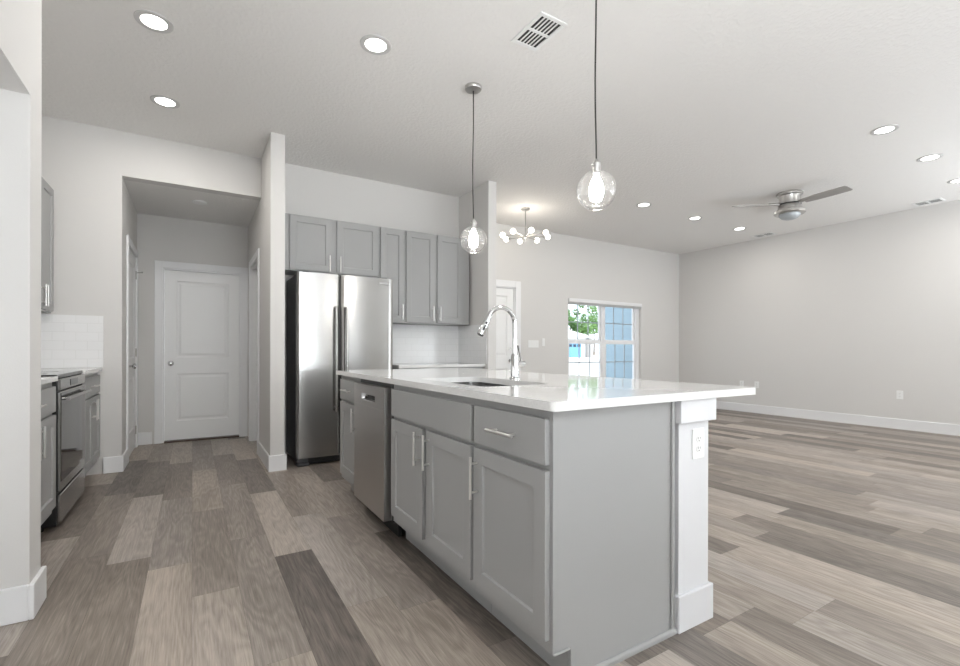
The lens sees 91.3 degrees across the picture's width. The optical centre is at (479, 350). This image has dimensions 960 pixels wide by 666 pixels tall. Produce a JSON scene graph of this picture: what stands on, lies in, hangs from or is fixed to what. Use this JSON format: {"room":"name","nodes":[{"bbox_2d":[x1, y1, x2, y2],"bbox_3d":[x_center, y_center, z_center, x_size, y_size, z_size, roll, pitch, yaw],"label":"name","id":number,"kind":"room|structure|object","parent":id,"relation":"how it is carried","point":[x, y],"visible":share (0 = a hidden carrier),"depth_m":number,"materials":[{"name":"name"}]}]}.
{"room":"kitchen","nodes":[
{"label":"kitchen","id":0,"kind":"room"},
{"bbox_2d":[0,0,41,588],"bbox_3d":[-0.818,-0.427,-0.566,0.872,3.020,5.550,0,0,-31],"label":"wall","id":1,"kind":"structure","parent":0,"point":[20,20],"depth_m":1.87,"materials":[{"name":"white paint"}]},
{"bbox_2d":[0,566,46,625],"bbox_3d":[-0.762,1.012,-0.521,0.759,0.142,5.565,0,0,-31],"label":"baseboard","id":2,"kind":"structure","parent":1,"relation":"attached to","point":[21,603],"depth_m":1.87,"materials":[{"name":"white wood"}]},
{"bbox_2d":[123,182,136,452],"bbox_3d":[-3.610,-0.432,4.754,0.120,3.020,1.220,0,0,-31],"label":"wall","id":3,"kind":"structure","parent":0,"point":[130,213],"depth_m":4.40,"materials":[{"name":"white paint"}]},
{"bbox_2d":[103,449,127,473],"bbox_3d":[-3.308,1.007,4.263,0.144,0.142,0.335,0,0,-31],"label":"baseboard hall opening","id":4,"kind":"structure","parent":3,"relation":"attached to","point":[114,464],"depth_m":4.13,"materials":[{"name":"white wood"}]},
{"bbox_2d":[126,235,142,462],"bbox_3d":[-3.590,-0.007,4.837,0.142,2.170,0.940,0,0,-31],"label":"door","id":5,"kind":"structure","parent":3,"relation":"in","point":[132,272],"depth_m":4.87,"materials":[{"name":"white wood"}]},
{"bbox_2d":[124,180,258,226],"bbox_3d":[-3.076,-1.596,5.080,1.125,0.100,1.220,0,0,-31],"label":"ceiling","id":6,"kind":"structure","parent":0,"point":[150,199],"depth_m":4.99,"materials":[{"name":"white paint"}]},
{"bbox_2d":[192,200,206,204],"bbox_3d":[-2.923,-1.537,4.892,0.136,0.018,0.136,0,0,-31],"label":"smoke detector","id":7,"kind":"object","parent":6,"relation":"attached to","point":[199,202],"visible":1,"depth_m":4.86,"materials":[{"name":"white plastic"}]},
{"bbox_2d":[137,213,247,443],"bbox_3d":[-3.429,-0.432,5.651,1.365,3.020,0.120,0,0,-31],"label":"wall","id":8,"kind":"structure","parent":0,"point":[161,238],"depth_m":5.42,"materials":[{"name":"white paint"}]},
{"bbox_2d":[138,432,151,444],"bbox_3d":[-3.816,1.006,5.336,0.140,0.142,0.015,0,0,-31],"label":"baseboard","id":9,"kind":"structure","parent":8,"relation":"attached to","point":[144,438],"depth_m":5.33,"materials":[{"name":"white wood"}]},
{"bbox_2d":[154,260,247,443],"bbox_3d":[-3.335,0.024,5.655,0.966,2.108,0.111,0,0,-31],"label":"door","id":10,"kind":"structure","parent":8,"relation":"in","point":[201,316],"depth_m":5.65,"materials":[{"name":"white wood"}]},
{"bbox_2d":[41,116,458,474],"bbox_3d":[-2.145,-0.429,4.866,4.325,3.020,0.120,0,0,-31],"label":"wall","id":11,"kind":"structure","parent":0,"point":[86,167],"depth_m":4.15,"materials":[{"name":"white paint"}]},
{"bbox_2d":[285,213,378,277],"bbox_3d":[-1.585,-1.057,4.912,0.995,0.553,0.380,0,0,-31],"label":"upper cabinet","id":12,"kind":"object","parent":11,"relation":"attached to","point":[312,244],"visible":0.91,"depth_m":4.78,"materials":[{"name":"grey wood"}]},
{"bbox_2d":[379,227,404,323],"bbox_3d":[-1.033,-0.817,5.250,0.300,1.030,0.380,0,0,-31],"label":"upper cabinet","id":13,"kind":"object","parent":11,"relation":"attached to","point":[391,241],"visible":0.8,"depth_m":5.15,"materials":[{"name":"grey wood"}]},
{"bbox_2d":[400,230,468,325],"bbox_3d":[-0.553,-0.816,5.544,0.825,1.030,0.380,0,0,-31],"label":"upper cabinet","id":14,"kind":"object","parent":11,"relation":"attached to","point":[436,266],"visible":0.98,"depth_m":5.41,"materials":[{"name":"grey wood"}]},
{"bbox_2d":[392,324,486,363],"bbox_3d":[-0.556,-0.072,5.373,1.084,0.457,0.674,0,0,-31],"label":"backsplash","id":15,"kind":"structure","parent":11,"relation":"attached to","point":[411,343],"depth_m":5.68,"materials":[{"name":"tile"}]},
{"bbox_2d":[248,132,284,455],"bbox_3d":[-2.339,-0.430,5.064,0.120,3.020,2.020,0,0,-31],"label":"wall partition","id":16,"kind":"structure","parent":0,"point":[266,228],"depth_m":4.22,"materials":[{"name":"white paint"}]},
{"bbox_2d":[248,248,259,454],"bbox_3d":[-2.483,0.015,5.257,0.112,2.130,0.920,0,0,-31],"label":"door","id":17,"kind":"structure","parent":16,"relation":"in","point":[254,271],"depth_m":5.56,"materials":[{"name":"white wood"}]},
{"bbox_2d":[258,441,286,471],"bbox_3d":[-2.016,1.010,4.532,0.150,0.142,0.803,0,0,-31],"label":"baseboard","id":18,"kind":"structure","parent":16,"relation":"attached to","point":[273,463],"depth_m":4.21,"materials":[{"name":"white wood"}]},
{"bbox_2d":[459,181,495,369],"bbox_3d":[-0.239,-0.425,6.001,0.110,3.020,1.455,0,0,-31],"label":"wall","id":19,"kind":"structure","parent":0,"point":[482,264],"depth_m":5.44,"materials":[{"name":"white paint"}]},
{"bbox_2d":[0,409,959,665],"bbox_3d":[1.649,1.148,3.240,10.800,0.120,9.700,0,0,-31],"label":"floor","id":20,"kind":"structure","parent":0,"point":[830,543],"depth_m":2.32,"materials":[{"name":"brown wood"}]},
{"bbox_2d":[41,382,55,524],"bbox_3d":[-2.509,0.633,2.228,0.648,0.894,0.960,0,0,-31],"label":"base cabinet","id":21,"kind":"object","parent":20,"relation":"on","point":[48,392],"visible":0.34,"depth_m":2.65,"materials":[{"name":"grey wood"}]},
{"bbox_2d":[41,376,57,384],"bbox_3d":[-2.525,0.170,2.215,0.627,0.030,0.965,0,0,-31],"label":"countertop","id":22,"kind":"structure","parent":21,"relation":"on","point":[44,379],"depth_m":2.64,"materials":[{"name":"stone"}]},
{"bbox_2d":[41,370,90,531],"bbox_3d":[-2.954,0.613,2.972,0.669,0.933,0.760,0,0,-31],"label":"range","id":23,"kind":"object","parent":20,"relation":"on","point":[71,391],"visible":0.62,"depth_m":3.00,"materials":[{"name":"silver metal"}]},
{"bbox_2d":[41,370,82,378],"bbox_3d":[-2.977,0.160,2.958,0.614,0.027,0.758,0,0,-31],"label":"cooktop","id":24,"kind":"object","parent":23,"relation":"in","point":[63,374],"depth_m":3.08,"materials":[{"name":"grey metal"}]},
{"bbox_2d":[83,372,99,475],"bbox_3d":[-3.353,0.631,3.617,0.648,0.894,0.740,0,0,-31],"label":"base cabinet","id":25,"kind":"object","parent":20,"relation":"on","point":[92,381],"visible":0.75,"depth_m":3.75,"materials":[{"name":"grey wood"}]},
{"bbox_2d":[41,368,101,374],"bbox_3d":[-3.369,0.168,3.602,0.637,0.030,0.736,0,0,-31],"label":"countertop","id":26,"kind":"structure","parent":25,"relation":"on","point":[86,371],"depth_m":3.70,"materials":[{"name":"stone"}]},
{"bbox_2d":[286,271,392,466],"bbox_3d":[-1.430,0.172,4.798,0.930,1.820,0.694,0,0,-31],"label":"refrigerator","id":27,"kind":"object","parent":20,"relation":"on","point":[335,322],"visible":0.87,"depth_m":4.48,"materials":[{"name":"grey metal"}]},
{"bbox_2d":[340,375,360,491],"bbox_3d":[-0.710,0.637,3.535,0.648,0.894,0.470,0,0,-31],"label":"base cabinet","id":28,"kind":"object","parent":20,"relation":"on","point":[346,383],"visible":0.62,"depth_m":3.42,"materials":[{"name":"grey wood"}]},
{"bbox_2d":[354,379,401,536],"bbox_3d":[-0.431,0.636,3.067,0.621,0.888,0.600,0,0,-31],"label":"dishwasher","id":29,"kind":"object","parent":20,"relation":"on","point":[372,399],"visible":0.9,"depth_m":2.83,"materials":[{"name":"silver metal"}]},
{"bbox_2d":[392,367,442,368],"bbox_3d":[-0.766,0.636,5.250,0.520,0.894,0.658,0,0,-31],"label":"base cabinet","id":30,"kind":"object","parent":20,"relation":"on","point":[436,367],"visible":0.06,"depth_m":4.97,"materials":[{"name":"grey"}]},
{"bbox_2d":[392,363,484,367],"bbox_3d":[-0.553,0.173,5.389,1.058,0.030,0.629,0,0,-31],"label":"countertop","id":31,"kind":"structure","parent":30,"relation":"on","point":[398,365],"depth_m":5.15,"materials":[{"name":"stone"}]},
{"bbox_2d":[391,384,491,613],"bbox_3d":[-0.026,0.638,2.418,0.648,0.894,0.910,0,0,-31],"label":"base cabinet","id":32,"kind":"object","parent":20,"relation":"on","point":[432,432],"visible":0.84,"depth_m":2.18,"materials":[{"name":"grey wood"}]},
{"bbox_2d":[336,368,755,411],"bbox_3d":[0.043,0.175,2.840,1.150,0.030,2.582,0,0,-31],"label":"countertop","id":33,"kind":"structure","parent":32,"relation":"on","point":[541,391],"depth_m":2.02,"materials":[{"name":"stone"}]},
{"bbox_2d":[451,382,510,386],"bbox_3d":[-0.003,0.285,2.426,0.420,0.190,0.740,0,0,-31],"label":"sink","id":34,"kind":"object","parent":33,"relation":"in","point":[483,384],"visible":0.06,"depth_m":2.75,"materials":[{"name":"silver metal"}]},
{"bbox_2d":[477,305,525,379],"bbox_3d":[0.117,-0.041,2.522,0.304,0.401,0.056,0,0,-31],"label":"faucet","id":35,"kind":"object","parent":33,"relation":"on","point":[515,363],"visible":1,"depth_m":2.55,"materials":[{"name":"silver metal"}]},
{"bbox_2d":[443,367,483,368],"bbox_3d":[-0.323,0.637,5.522,0.520,0.894,0.658,0,0,-31],"label":"base cabinet","id":36,"kind":"object","parent":20,"relation":"on","point":[443,367],"visible":0.02,"depth_m":5.31,"materials":[{"name":"grey"}]},
{"bbox_2d":[469,399,676,665],"bbox_3d":[0.345,0.639,1.829,0.665,0.894,0.484,0,0,-31],"label":"base cabinet","id":37,"kind":"object","parent":20,"relation":"on","point":[574,510],"visible":0.91,"depth_m":1.63,"materials":[{"name":"grey wood"}]},
{"bbox_2d":[42,0,959,253],"bbox_3d":[1.819,-2.006,2.971,10.800,0.150,9.070,0,0,-31],"label":"ceiling","id":38,"kind":"structure","parent":0,"point":[705,108],"depth_m":3.60,"materials":[{"name":"white paint"}]},
{"bbox_2d":[133,10,173,33],"bbox_3d":[-1.925,-1.935,2.771,0.196,0.008,0.196,0,0,-31],"label":"recessed light","id":39,"kind":"object","parent":38,"relation":"in","point":[153,21],"visible":1,"depth_m":2.76,"materials":[{"name":"grey"}]},
{"bbox_2d":[150,95,179,108],"bbox_3d":[-2.458,-1.936,3.664,0.196,0.008,0.196,0,0,-31],"label":"recessed light","id":40,"kind":"object","parent":38,"relation":"in","point":[164,101],"visible":1,"depth_m":3.65,"materials":[{"name":"grey"}]},
{"bbox_2d":[360,34,391,54],"bbox_3d":[-0.661,-1.932,2.976,0.196,0.008,0.196,0,0,-31],"label":"recessed light","id":41,"kind":"object","parent":38,"relation":"in","point":[372,44],"visible":1,"depth_m":2.97,"materials":[{"name":"grey"}]},
{"bbox_2d":[460,82,486,252],"bbox_3d":[-0.047,-1.327,3.449,0.196,1.216,0.196,0,0,-31],"label":"pendant light","id":42,"kind":"object","parent":38,"relation":"hanging from","point":[473,88],"visible":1,"depth_m":3.43,"materials":[{"name":"silver metal"}]},
{"bbox_2d":[470,219,476,228],"bbox_3d":[-0.048,-0.929,3.449,0.060,0.077,0.042,0,0,-31],"label":"socket","id":43,"kind":"object","parent":42,"relation":"attached to","point":[473,223],"depth_m":3.43,"materials":[{"name":"silver metal"}]},
{"bbox_2d":[500,207,549,243],"bbox_3d":[0.620,-1.710,6.406,0.658,0.447,0.658,0,0,-31],"label":"chandelier","id":44,"kind":"object","parent":38,"relation":"hanging from","point":[531,229],"visible":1,"depth_m":6.38,"materials":[{"name":"white glass"}]},
{"bbox_2d":[511,11,566,51],"bbox_3d":[0.356,-1.930,2.854,0.198,0.008,0.300,0,0,-31],"label":"ceiling vent","id":45,"kind":"object","parent":38,"relation":"in","point":[543,27],"visible":1,"depth_m":2.85,"materials":[{"name":"grey metal"}]},
{"bbox_2d":[576,0,616,210],"bbox_3d":[0.582,-1.320,2.345,0.196,1.226,0.196,0,0,-31],"label":"pendant light","id":46,"kind":"object","parent":38,"relation":"hanging from","point":[596,191],"visible":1,"depth_m":2.33,"materials":[{"name":"glass"}]},
{"bbox_2d":[591,159,600,175],"bbox_3d":[0.582,-0.917,2.345,0.060,0.077,0.042,0,0,-31],"label":"socket","id":47,"kind":"object","parent":46,"relation":"attached to","point":[596,165],"depth_m":2.33,"materials":[{"name":"silver metal"}]},
{"bbox_2d":[636,202,651,206],"bbox_3d":[2.178,-1.927,6.234,0.196,0.008,0.196,0,0,-31],"label":"recessed light","id":48,"kind":"object","parent":38,"relation":"in","point":[645,204],"visible":1,"depth_m":6.21,"materials":[{"name":"white"}]},
{"bbox_2d":[688,216,701,219],"bbox_3d":[3.143,-1.925,6.860,0.196,0.008,0.196,0,0,-31],"label":"recessed light","id":49,"kind":"object","parent":38,"relation":"in","point":[694,217],"visible":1,"depth_m":6.86,"materials":[{"name":"white"}]},
{"bbox_2d":[733,227,745,229],"bbox_3d":[4.120,-1.923,7.447,0.196,0.008,0.196,0,0,-31],"label":"recessed light","id":50,"kind":"object","parent":38,"relation":"in","point":[738,228],"visible":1,"depth_m":7.42,"materials":[{"name":"white"}]},
{"bbox_2d":[751,232,776,237],"bbox_3d":[4.737,-1.921,7.837,0.200,0.008,0.320,0,0,-31],"label":"ceiling vent","id":51,"kind":"object","parent":38,"relation":"in","point":[768,233],"visible":1,"depth_m":7.81,"materials":[{"name":"grey metal"}]},
{"bbox_2d":[732,186,852,220],"bbox_3d":[3.890,-1.763,5.691,1.181,0.329,1.107,0,0,-31],"label":"ceiling fan","id":52,"kind":"object","parent":38,"relation":"hanging from","point":[789,204],"visible":1,"depth_m":5.65,"materials":[{"name":"silver metal"}]},
{"bbox_2d":[870,124,898,134],"bbox_3d":[3.539,-1.924,4.107,0.196,0.008,0.196,0,0,-31],"label":"recessed light","id":53,"kind":"object","parent":38,"relation":"in","point":[885,129],"visible":1,"depth_m":4.09,"materials":[{"name":"grey"}]},
{"bbox_2d":[911,198,945,205],"bbox_3d":[5.819,-1.919,6.090,0.200,0.008,0.290,0,0,-31],"label":"ceiling vent","id":54,"kind":"object","parent":38,"relation":"in","point":[936,200],"visible":1,"depth_m":6.09,"materials":[{"name":"grey metal"}]},
{"bbox_2d":[917,154,943,161],"bbox_3d":[4.503,-1.922,4.697,0.196,0.008,0.196,0,0,-31],"label":"recessed light","id":55,"kind":"object","parent":38,"relation":"in","point":[931,157],"visible":1,"depth_m":4.68,"materials":[{"name":"grey"}]},
{"bbox_2d":[947,178,959,183],"bbox_3d":[5.434,-1.920,5.321,0.196,0.008,0.196,0,0,-31],"label":"recessed light","id":56,"kind":"object","parent":38,"relation":"in","point":[957,180],"visible":1,"depth_m":5.34,"materials":[{"name":"grey"}]},
{"bbox_2d":[496,223,678,381],"bbox_3d":[1.744,-0.421,8.157,5.525,3.020,0.150,0,0,-31],"label":"wall","id":57,"kind":"structure","parent":0,"point":[554,270],"depth_m":8.09,"materials":[{"name":"white paint"}]},
{"bbox_2d":[496,279,520,370],"bbox_3d":[0.146,0.005,7.102,1.130,2.160,0.121,0,0,-31],"label":"door","id":58,"kind":"structure","parent":57,"relation":"in","point":[508,296],"depth_m":7.28,"materials":[{"name":"white wood"}]},
{"bbox_2d":[528,340,538,347],"bbox_3d":[0.855,-0.097,7.519,0.202,0.113,0.009,0,0,-31],"label":"light switch","id":59,"kind":"object","parent":57,"relation":"attached to","point":[531,343],"visible":1,"depth_m":7.51,"materials":[{"name":"white plastic"}]},
{"bbox_2d":[568,305,638,378],"bbox_3d":[2.242,-0.110,8.430,1.910,1.530,0.185,0,0,-31],"label":"window","id":60,"kind":"structure","parent":57,"relation":"in","point":[601,341],"depth_m":8.44,"materials":[{"name":"white"}]},
{"bbox_2d":[568,298,641,308],"bbox_3d":[2.261,-0.826,8.402,1.824,0.098,0.072,0,0,-31],"label":"window blind","id":61,"kind":"object","parent":60,"relation":"attached to","point":[573,301],"visible":1,"depth_m":8.33,"materials":[{"name":"white"}]},
{"bbox_2d":[675,421,707,594],"bbox_3d":[0.200,0.638,2.916,0.190,0.894,2.477,0,0,-31],"label":"wall","id":62,"kind":"structure","parent":0,"point":[691,475],"depth_m":1.85,"materials":[{"name":"white paint"}]},
{"bbox_2d":[675,581,712,633],"bbox_3d":[0.199,1.014,2.916,0.220,0.142,2.507,0,0,-31],"label":"baseboard","id":63,"kind":"structure","parent":62,"relation":"attached to","point":[694,607],"depth_m":1.84,"materials":[{"name":"white wood"}]},
{"bbox_2d":[675,398,715,423],"bbox_3d":[0.204,0.236,2.917,0.227,0.089,2.519,0,0,-31],"label":"trim","id":64,"kind":"structure","parent":62,"relation":"attached to","point":[688,411],"depth_m":1.83,"materials":[{"name":"white wood"}]},
{"bbox_2d":[692,428,703,458],"bbox_3d":[0.869,0.372,1.868,0.075,0.120,0.008,0,0,-31],"label":"electrical outlet","id":65,"kind":"object","parent":62,"relation":"attached to","point":[698,433],"visible":1,"depth_m":1.86,"materials":[{"name":"white plastic"}]},
{"bbox_2d":[696,434,701,442],"bbox_3d":[0.871,0.352,1.866,0.033,0.033,0.002,0,0,-31],"label":"receptacle","id":66,"kind":"object","parent":65,"relation":"attached to","point":[698,436],"depth_m":1.87,"materials":[{"name":"white plastic"}]},
{"bbox_2d":[696,444,701,452],"bbox_3d":[0.871,0.391,1.866,0.033,0.033,0.002,0,0,-31],"label":"receptacle","id":67,"kind":"object","parent":65,"relation":"attached to","point":[698,446],"depth_m":1.86,"materials":[{"name":"white plastic"}]},
{"bbox_2d":[679,200,959,424],"bbox_3d":[6.378,-0.412,5.737,0.150,3.020,8.820,0,0,-31],"label":"wall","id":68,"kind":"structure","parent":0,"point":[845,317],"depth_m":7.11,"materials":[{"name":"white paint"}]},
{"bbox_2d":[716,401,959,435],"bbox_3d":[6.300,1.027,5.702,0.015,0.142,8.800,0,0,-31],"label":"baseboard","id":69,"kind":"structure","parent":68,"relation":"attached to","point":[912,425],"depth_m":6.99,"materials":[{"name":"white wood"}]},
{"bbox_2d":[896,391,902,398],"bbox_3d":[5.815,0.622,6.501,0.008,0.115,0.072,0,0,-31],"label":"electrical outlet","id":70,"kind":"object","parent":68,"relation":"attached to","point":[899,394],"visible":1,"depth_m":6.50,"materials":[{"name":"white plastic"}]},
{"label":"outside","id":71,"kind":"structure","parent":0,"visible":0},
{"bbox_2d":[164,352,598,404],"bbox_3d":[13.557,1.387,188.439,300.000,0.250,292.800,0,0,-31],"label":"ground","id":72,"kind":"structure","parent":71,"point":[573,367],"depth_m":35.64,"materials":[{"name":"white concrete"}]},
{"bbox_2d":[568,309,590,332],"bbox_3d":[18.635,-3.674,95.705,5.892,10.006,5.826,0,0,-31],"label":"tree","id":73,"kind":"object","parent":72,"relation":"on","point":[573,326],"visible":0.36,"depth_m":95.32,"materials":[{"name":"green plant"}]},
{"bbox_2d":[568,330,595,357],"bbox_3d":[13.249,-1.313,83.263,11.000,5.150,10.200,0,0,-31],"label":"house","id":74,"kind":"structure","parent":72,"relation":"on","point":[573,348],"depth_m":80.67,"materials":[{"name":"white"}]},
{"bbox_2d":[572,305,597,333],"bbox_3d":[24.585,-6.223,107.699,6.099,15.124,5.861,0,0,-31],"label":"tree","id":75,"kind":"object","parent":72,"relation":"on","point":[583,329],"visible":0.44,"depth_m":107.05,"materials":[{"name":"green plant"}]},
{"bbox_2d":[583,306,597,354],"bbox_3d":[29.120,-5.949,122.601,8.087,14.596,7.013,0,0,-31],"label":"tree","id":76,"kind":"object","parent":72,"relation":"on","point":[594,313],"visible":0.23,"depth_m":121.69,"materials":[{"name":"green plant"}]},
{"bbox_2d":[605,307,631,378],"bbox_3d":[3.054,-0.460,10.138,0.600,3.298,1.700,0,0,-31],"label":"garage wing","id":77,"kind":"object","parent":72,"relation":"on","point":[627,313],"visible":0.13,"depth_m":10.33,"materials":[{"name":"blue"}]},
{"bbox_3d":[-3.239,-0.431,2.665,0.120,3.020,2.490,0,0,-31],"label":"wall","id":78,"kind":"structure","parent":0,"visible":0},
{"bbox_2d":[41,176,53,312],"bbox_3d":[-3.479,-0.822,3.523,0.361,1.030,0.765,0,0,-31],"label":"upper cabinet","id":79,"kind":"object","parent":78,"relation":"attached to","point":[47,193],"visible":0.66,"depth_m":3.75,"materials":[{"name":"grey wood"}]},
{"bbox_2d":[41,314,103,367],"bbox_3d":[-2.932,-0.076,2.900,0.648,0.457,2.410,0,0,-31],"label":"backsplash","id":80,"kind":"structure","parent":78,"relation":"attached to","point":[67,341],"depth_m":3.98,"materials":[{"name":"tile"}]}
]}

